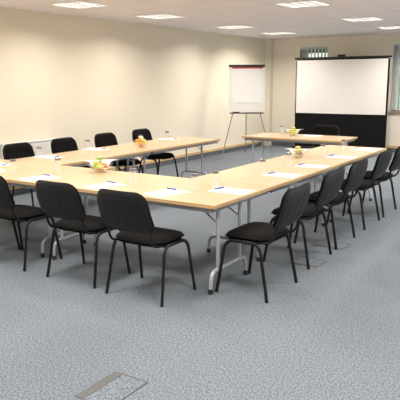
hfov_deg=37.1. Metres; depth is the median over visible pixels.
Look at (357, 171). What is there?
chair
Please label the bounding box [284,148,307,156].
paper napkin
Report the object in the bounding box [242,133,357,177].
folding table
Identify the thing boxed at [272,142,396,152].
trim
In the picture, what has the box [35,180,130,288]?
chair
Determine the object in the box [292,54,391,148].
projector screen
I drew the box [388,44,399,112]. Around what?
window
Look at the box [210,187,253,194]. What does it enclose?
notepaper
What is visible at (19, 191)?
trim
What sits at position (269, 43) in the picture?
column
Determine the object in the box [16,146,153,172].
folding table
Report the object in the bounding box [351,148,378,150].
notepaper
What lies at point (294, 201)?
chair
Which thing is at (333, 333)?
floor
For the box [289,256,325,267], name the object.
box
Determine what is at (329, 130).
chair
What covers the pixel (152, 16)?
ceiling light
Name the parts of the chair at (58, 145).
backrest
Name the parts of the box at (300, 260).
carpet lid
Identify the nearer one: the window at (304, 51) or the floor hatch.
the floor hatch
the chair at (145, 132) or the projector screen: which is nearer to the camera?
the chair at (145, 132)
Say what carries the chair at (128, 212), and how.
on the floor
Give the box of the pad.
[232,69,261,102]
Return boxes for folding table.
[0,159,108,256]
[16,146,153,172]
[52,170,271,294]
[110,136,219,176]
[192,158,341,261]
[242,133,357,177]
[275,145,386,222]
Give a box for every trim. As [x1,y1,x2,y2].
[10,142,263,195]
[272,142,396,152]
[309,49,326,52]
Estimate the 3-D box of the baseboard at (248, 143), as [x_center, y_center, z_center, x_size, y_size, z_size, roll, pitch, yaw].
[-2.863,-0.144,8.557,0.022,0.054,16.552,7,13,32]
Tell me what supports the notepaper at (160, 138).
on the folding table at (159, 146)
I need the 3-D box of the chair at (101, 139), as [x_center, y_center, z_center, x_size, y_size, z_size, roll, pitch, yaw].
[-1.221,-0.555,8.972,0.612,0.880,0.565,7,13,32]
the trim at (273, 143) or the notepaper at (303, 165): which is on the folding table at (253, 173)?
the notepaper at (303, 165)
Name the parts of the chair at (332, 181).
leg, leg, seat, leg, leg, backrest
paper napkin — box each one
[82,159,117,171]
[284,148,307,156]
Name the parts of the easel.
leg, leg, leg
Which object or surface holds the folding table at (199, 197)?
on the floor
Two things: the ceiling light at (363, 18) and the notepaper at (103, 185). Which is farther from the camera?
the ceiling light at (363, 18)
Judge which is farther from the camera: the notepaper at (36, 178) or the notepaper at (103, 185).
the notepaper at (36, 178)
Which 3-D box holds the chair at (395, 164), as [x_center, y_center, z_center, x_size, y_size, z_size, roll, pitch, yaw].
[2.260,-0.277,7.499,0.612,0.880,0.565,7,13,32]
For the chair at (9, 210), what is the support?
on the floor
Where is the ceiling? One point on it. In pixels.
(266, 16)
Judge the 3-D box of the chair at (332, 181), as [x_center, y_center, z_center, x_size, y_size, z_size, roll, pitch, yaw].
[0.983,0.126,5.519,0.612,0.880,0.565,7,13,32]
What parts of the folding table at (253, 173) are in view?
leg frame, rail, leg frame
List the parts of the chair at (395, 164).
leg, leg, seat, leg, backrest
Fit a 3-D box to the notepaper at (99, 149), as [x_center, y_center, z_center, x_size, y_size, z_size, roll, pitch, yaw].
[-1.441,-0.703,8.224,0.330,0.002,0.225,5,13,26]
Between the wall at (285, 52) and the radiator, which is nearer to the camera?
the radiator
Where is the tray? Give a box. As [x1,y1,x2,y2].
[230,112,263,113]
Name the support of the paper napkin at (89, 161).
in the bowl
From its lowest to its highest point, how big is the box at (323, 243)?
0.004 m
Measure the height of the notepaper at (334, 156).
0.002 m
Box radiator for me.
[0,138,55,158]
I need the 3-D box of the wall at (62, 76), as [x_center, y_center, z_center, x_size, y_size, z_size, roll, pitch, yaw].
[-2.885,-1.346,8.424,0.120,2.658,16.712,7,13,32]
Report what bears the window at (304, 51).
in the wall at (285, 52)
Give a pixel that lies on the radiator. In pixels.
(45, 144)
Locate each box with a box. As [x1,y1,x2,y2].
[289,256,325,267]
[311,239,349,249]
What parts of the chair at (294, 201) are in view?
leg, leg, leg, seat, backrest, leg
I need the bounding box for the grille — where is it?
[0,138,55,145]
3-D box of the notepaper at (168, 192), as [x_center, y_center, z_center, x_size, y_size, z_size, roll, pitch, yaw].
[-0.282,-0.060,4.987,0.330,0.002,0.225,-11,15,-42]
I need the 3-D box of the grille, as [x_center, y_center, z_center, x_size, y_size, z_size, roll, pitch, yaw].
[-2.520,-0.867,8.845,0.078,0.020,1.088,7,13,32]
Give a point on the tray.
(230, 112)
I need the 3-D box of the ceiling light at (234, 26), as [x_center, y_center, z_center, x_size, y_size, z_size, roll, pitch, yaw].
[0.672,-3.373,11.450,0.600,0.103,0.600,7,13,32]
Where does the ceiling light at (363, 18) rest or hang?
attached to the ceiling
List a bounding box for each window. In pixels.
[301,47,327,60]
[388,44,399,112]
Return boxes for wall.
[0,7,264,186]
[272,33,399,145]
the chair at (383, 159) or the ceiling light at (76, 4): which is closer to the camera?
the chair at (383, 159)
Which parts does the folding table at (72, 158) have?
rail, leg frame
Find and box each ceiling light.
[47,1,110,8]
[135,13,183,18]
[217,25,255,28]
[261,32,295,34]
[273,0,330,7]
[341,17,384,21]
[375,26,399,28]
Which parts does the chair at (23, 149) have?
backrest, leg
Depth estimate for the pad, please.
12.89 m
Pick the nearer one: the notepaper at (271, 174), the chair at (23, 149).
the notepaper at (271, 174)
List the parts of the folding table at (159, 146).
leg frame, rail, leg frame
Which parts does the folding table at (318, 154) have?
leg frame, rail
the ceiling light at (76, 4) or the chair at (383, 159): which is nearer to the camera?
the chair at (383, 159)
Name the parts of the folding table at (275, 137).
leg frame, rail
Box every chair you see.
[0,176,62,270]
[3,142,34,205]
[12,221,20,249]
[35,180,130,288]
[51,137,92,201]
[94,132,143,173]
[97,188,195,306]
[132,128,178,176]
[215,182,310,302]
[263,167,344,269]
[294,158,367,249]
[306,125,338,148]
[326,149,391,229]
[347,146,399,217]
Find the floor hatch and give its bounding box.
[75,371,147,399]
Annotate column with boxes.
[264,39,273,145]
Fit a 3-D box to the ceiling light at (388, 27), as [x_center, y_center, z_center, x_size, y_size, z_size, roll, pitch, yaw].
[3.836,-3.444,11.723,0.600,0.103,0.600,7,13,32]
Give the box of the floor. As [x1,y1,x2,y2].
[0,145,399,399]
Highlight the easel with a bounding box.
[221,64,270,156]
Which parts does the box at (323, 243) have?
carpet lid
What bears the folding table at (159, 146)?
on the floor
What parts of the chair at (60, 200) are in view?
leg, backrest, seat, leg, leg, leg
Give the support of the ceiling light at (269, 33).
attached to the ceiling
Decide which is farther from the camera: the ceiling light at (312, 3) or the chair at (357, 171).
the ceiling light at (312, 3)
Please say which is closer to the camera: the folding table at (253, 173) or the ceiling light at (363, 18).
the folding table at (253, 173)
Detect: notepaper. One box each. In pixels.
[19,176,58,180]
[35,155,64,158]
[82,148,106,150]
[83,182,124,189]
[143,189,187,196]
[158,138,177,139]
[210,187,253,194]
[264,173,300,177]
[295,164,327,167]
[326,155,355,158]
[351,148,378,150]
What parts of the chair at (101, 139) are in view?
backrest, seat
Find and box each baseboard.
[9,141,263,189]
[272,141,398,147]
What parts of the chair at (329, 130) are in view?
backrest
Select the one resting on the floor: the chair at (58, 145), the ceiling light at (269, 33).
the chair at (58, 145)
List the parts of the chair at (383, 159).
leg, leg, seat, leg, leg, backrest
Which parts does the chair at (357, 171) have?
leg, leg, seat, leg, leg, backrest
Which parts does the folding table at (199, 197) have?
leg frame, rail, leg frame, rail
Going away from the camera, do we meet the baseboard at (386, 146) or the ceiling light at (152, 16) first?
the ceiling light at (152, 16)
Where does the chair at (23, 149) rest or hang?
on the floor
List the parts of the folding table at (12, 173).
rail, leg frame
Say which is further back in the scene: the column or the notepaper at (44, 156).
the column
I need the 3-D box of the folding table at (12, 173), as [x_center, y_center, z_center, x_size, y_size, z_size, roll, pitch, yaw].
[-2.011,0.027,6.462,1.896,0.730,0.976,7,13,32]
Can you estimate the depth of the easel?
12.94 m
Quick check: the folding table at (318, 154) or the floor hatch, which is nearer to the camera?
the floor hatch
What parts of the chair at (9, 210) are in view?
backrest, leg, seat, leg, leg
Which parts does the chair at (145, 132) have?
backrest, leg, seat, leg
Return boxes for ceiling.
[0,0,399,38]

